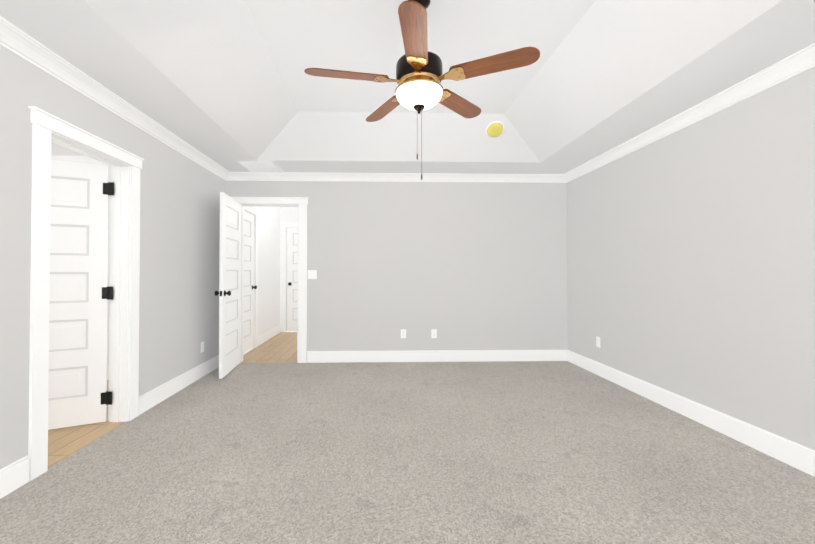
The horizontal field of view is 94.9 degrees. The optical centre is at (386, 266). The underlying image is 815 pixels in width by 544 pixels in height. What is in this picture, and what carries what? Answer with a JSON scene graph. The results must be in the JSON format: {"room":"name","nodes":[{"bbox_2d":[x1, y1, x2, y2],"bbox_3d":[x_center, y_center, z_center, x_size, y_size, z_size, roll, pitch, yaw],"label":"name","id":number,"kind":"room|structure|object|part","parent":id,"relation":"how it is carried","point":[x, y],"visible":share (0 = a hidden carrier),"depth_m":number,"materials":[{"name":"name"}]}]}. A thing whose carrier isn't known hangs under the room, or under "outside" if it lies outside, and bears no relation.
{"room":"empty bedroom","nodes":[
{"label":"empty bedroom","id":0,"kind":"room"},
{"bbox_2d":[51,142,84,155],"bbox_3d":[-3.148,-1.280,2.676,2.000,0.100,2.800,0,-1,-2],"label":"ceiling","id":1,"kind":"structure","parent":0,"point":[57,150],"depth_m":3.92,"materials":[{"name":"white paint"}]},
{"bbox_2d":[51,156,110,365],"bbox_3d":[-3.177,-0.047,4.126,1.980,2.530,0.130,0,-1,-2],"label":"wall","id":2,"kind":"structure","parent":0,"point":[83,159],"depth_m":4.06,"materials":[{"name":"white paint"}]},
{"bbox_2d":[48,380,124,468],"bbox_3d":[-3.083,1.230,2.646,2.130,0.060,2.800,0,-1,-2],"label":"floor","id":3,"kind":"structure","parent":0,"point":[64,443],"depth_m":2.63,"materials":[{"name":"brown wood"}]},
{"bbox_2d":[0,45,225,468],"bbox_3d":[-2.065,-0.084,2.015,0.130,2.550,5.810,0,-1,-2],"label":"wall","id":4,"kind":"structure","parent":0,"point":[179,253],"depth_m":3.10,"materials":[{"name":"grey paint"}]},
{"bbox_2d":[0,455,29,498],"bbox_3d":[-1.956,1.101,0.667,0.016,0.147,2.820,0,-1,-2],"label":"baseboard","id":5,"kind":"structure","parent":4,"relation":"attached to","point":[14,475],"depth_m":1.99,"materials":[{"name":"white paint"}]},
{"bbox_2d":[48,160,113,429],"bbox_3d":[-2.466,0.200,2.761,0.734,1.978,0.169,0,-1,-27],"label":"closet door","id":6,"kind":"structure","parent":4,"relation":"in","point":[81,292],"depth_m":2.82,"materials":[{"name":"white paint"}]},
{"bbox_2d":[28,106,143,480],"bbox_3d":[-2.080,0.153,2.562,0.196,2.090,0.984,0,-1,-2],"label":"door frame","id":7,"kind":"structure","parent":4,"relation":"attached to","point":[124,278],"depth_m":2.60,"materials":[{"name":"white paint"}]},
{"bbox_2d":[0,16,231,180],"bbox_3d":[-1.959,-1.192,2.032,0.084,0.092,5.550,0,-1,-2],"label":"crown molding","id":8,"kind":"structure","parent":4,"relation":"attached to","point":[21,43],"depth_m":2.49,"materials":[{"name":"white paint"}]},
{"bbox_2d":[138,355,218,415],"bbox_3d":[-2.036,1.142,3.901,0.030,0.147,1.750,0,-1,-2],"label":"baseboard","id":9,"kind":"structure","parent":4,"relation":"attached to","point":[148,400],"depth_m":3.56,"materials":[{"name":"white paint"}]},
{"bbox_2d":[201,341,203,352],"bbox_3d":[-2.054,0.892,4.160,0.008,0.114,0.070,0,-1,-2],"label":"outlet","id":10,"kind":"object","parent":4,"relation":"attached to","point":[202,346],"visible":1,"depth_m":4.15,"materials":[{"name":"white plastic"}]},
{"bbox_2d":[251,206,281,335],"bbox_3d":[-2.096,-0.021,6.145,0.150,2.530,2.450,0,-1,-2],"label":"wall","id":11,"kind":"structure","parent":0,"point":[270,219],"depth_m":6.46,"materials":[{"name":"white paint"}]},
{"bbox_2d":[243,211,256,352],"bbox_3d":[-2.046,0.212,5.384,0.169,2.020,0.664,0,-1,-2],"label":"hall door","id":12,"kind":"structure","parent":11,"relation":"in","point":[248,324],"depth_m":5.50,"materials":[{"name":"white paint"}]},
{"bbox_2d":[244,206,297,347],"bbox_3d":[-1.557,0.182,6.157,1.232,2.125,2.455,0,-1,-2],"label":"trim","id":13,"kind":"structure","parent":11,"relation":"attached to","point":[266,336],"depth_m":7.15,"materials":[{"name":"white paint"}]},
{"bbox_2d":[241,332,297,362],"bbox_3d":[-1.488,1.272,6.015,1.100,0.060,2.450,0,-1,-2],"label":"floor","id":14,"kind":"structure","parent":0,"point":[280,347],"depth_m":5.46,"materials":[{"name":"brown wood"}]},
{"bbox_2d":[282,207,297,221],"bbox_3d":[-1.512,-0.006,7.321,1.080,2.530,0.130,0,-1,-2],"label":"wall","id":15,"kind":"structure","parent":0,"point":[289,214],"depth_m":7.26,"materials":[{"name":"white paint"}]},
{"bbox_2d":[287,227,297,330],"bbox_3d":[-1.587,0.236,7.277,0.724,2.020,0.169,0,-1,-2],"label":"door","id":16,"kind":"structure","parent":15,"relation":"in","point":[292,256],"depth_m":7.26,"materials":[{"name":"white paint"}]},
{"bbox_2d":[226,181,567,350],"bbox_3d":[0.146,-0.047,4.915,4.445,2.550,0.130,0,-1,-2],"label":"wall","id":17,"kind":"structure","parent":0,"point":[470,265],"depth_m":4.86,"materials":[{"name":"grey paint"}]},
{"bbox_2d":[215,192,240,378],"bbox_3d":[-1.839,0.200,4.410,0.169,2.020,0.739,0,-1,-7],"label":"bedroom door","id":18,"kind":"structure","parent":17,"relation":"in","point":[229,292],"depth_m":4.30,"materials":[{"name":"white paint"}]},
{"bbox_2d":[231,197,308,362],"bbox_3d":[-1.518,0.165,4.868,1.019,2.123,0.196,0,-1,-2],"label":"door frame","id":19,"kind":"structure","parent":17,"relation":"attached to","point":[300,202],"depth_m":4.80,"materials":[{"name":"white paint"}]},
{"bbox_2d":[308,270,316,278],"bbox_3d":[-0.963,0.097,4.810,0.116,0.116,0.017,0,-1,-2],"label":"switch plate","id":20,"kind":"object","parent":17,"relation":"attached to","point":[312,274],"visible":1,"depth_m":4.81,"materials":[{"name":"white plastic"}]},
{"bbox_2d":[232,172,563,182],"bbox_3d":[0.145,-1.157,4.822,4.260,0.092,0.084,0,-1,-2],"label":"crown molding","id":21,"kind":"structure","parent":17,"relation":"attached to","point":[236,176],"depth_m":4.82,"materials":[{"name":"white paint"}]},
{"bbox_2d":[401,329,405,337],"bbox_3d":[0.213,0.865,4.836,0.070,0.114,0.008,0,-1,-2],"label":"electrical outlet","id":22,"kind":"object","parent":17,"relation":"attached to","point":[403,333],"visible":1,"depth_m":4.83,"materials":[{"name":"white plastic"}]},
{"bbox_2d":[431,329,436,337],"bbox_3d":[0.612,0.866,4.847,0.070,0.114,0.008,0,-1,-2],"label":"electrical outlet","id":23,"kind":"object","parent":17,"relation":"attached to","point":[433,333],"visible":1,"depth_m":4.85,"materials":[{"name":"white plastic"}]},
{"bbox_2d":[307,350,567,362],"bbox_3d":[0.655,1.154,4.841,3.360,0.147,0.016,0,-1,-2],"label":"baseboard","id":24,"kind":"structure","parent":17,"relation":"attached to","point":[406,355],"depth_m":4.83,"materials":[{"name":"white paint"}]},
{"bbox_2d":[0,361,814,543],"bbox_3d":[0.222,1.222,2.060,4.445,0.060,5.550,0,-1,-2],"label":"floor carpet","id":25,"kind":"object","parent":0,"point":[530,452],"visible":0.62,"depth_m":2.19,"materials":[{"name":"grey carpet"}]},
{"bbox_2d":[0,0,814,173],"bbox_3d":[0.222,-1.463,2.094,4.445,0.450,5.550,0,-1,-2],"label":"ceiling","id":26,"kind":"structure","parent":0,"point":[226,84],"depth_m":2.65,"materials":[{"name":"white paint"}]},
{"bbox_2d":[236,161,283,172],"bbox_3d":[-1.513,-1.201,4.495,0.435,0.013,0.470,0,-1,-2],"label":"ceiling vent","id":27,"kind":"object","parent":26,"relation":"in","point":[261,166],"visible":1,"depth_m":4.45,"materials":[{"name":"white metal"}]},
{"bbox_2d":[304,0,539,179],"bbox_3d":[0.162,-1.048,2.184,1.255,1.077,1.256,0,-1,-2],"label":"fan","id":28,"kind":"object","parent":26,"relation":"hanging from","point":[420,76],"visible":1,"depth_m":2.10,"materials":[{"name":"brown wood"}]},
{"bbox_3d":[0.191,-0.993,2.212,0.274,0.090,0.274,0,-1,-2],"label":"lamp shade","id":29,"kind":"part","parent":28,"relation":"part of","materials":[{"name":"beige glass"}]},
{"bbox_2d":[486,121,503,136],"bbox_3d":[1.143,-1.451,3.955,0.192,0.131,0.160,0,-1,-2],"label":"smoke detector","id":30,"kind":"object","parent":26,"relation":"attached to","point":[495,129],"visible":1,"depth_m":3.91,"materials":[{"name":"yellow plastic"}]},
{"bbox_2d":[567,67,814,449],"bbox_3d":[2.508,-0.082,2.138,0.130,2.550,5.810,0,-1,-2],"label":"wall","id":31,"kind":"structure","parent":0,"point":[691,262],"depth_m":2.77,"materials":[{"name":"grey paint"}]},
{"bbox_2d":[596,336,599,347],"bbox_3d":[2.383,0.847,4.215,0.008,0.114,0.070,0,-1,-2],"label":"outlet","id":32,"kind":"object","parent":31,"relation":"attached to","point":[597,341],"visible":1,"depth_m":4.21,"materials":[{"name":"white plastic"}]},
{"bbox_2d":[564,43,814,182],"bbox_3d":[2.402,-1.191,2.149,0.084,0.092,5.550,0,-1,-2],"label":"crown molding","id":33,"kind":"structure","parent":31,"relation":"attached to","point":[803,60],"depth_m":2.73,"materials":[{"name":"white paint"}]},
{"bbox_2d":[568,350,814,476],"bbox_3d":[2.435,1.119,2.120,0.016,0.147,5.550,0,-1,-2],"label":"baseboard","id":34,"kind":"structure","parent":31,"relation":"attached to","point":[798,456],"depth_m":2.75,"materials":[{"name":"white paint"}]}
]}

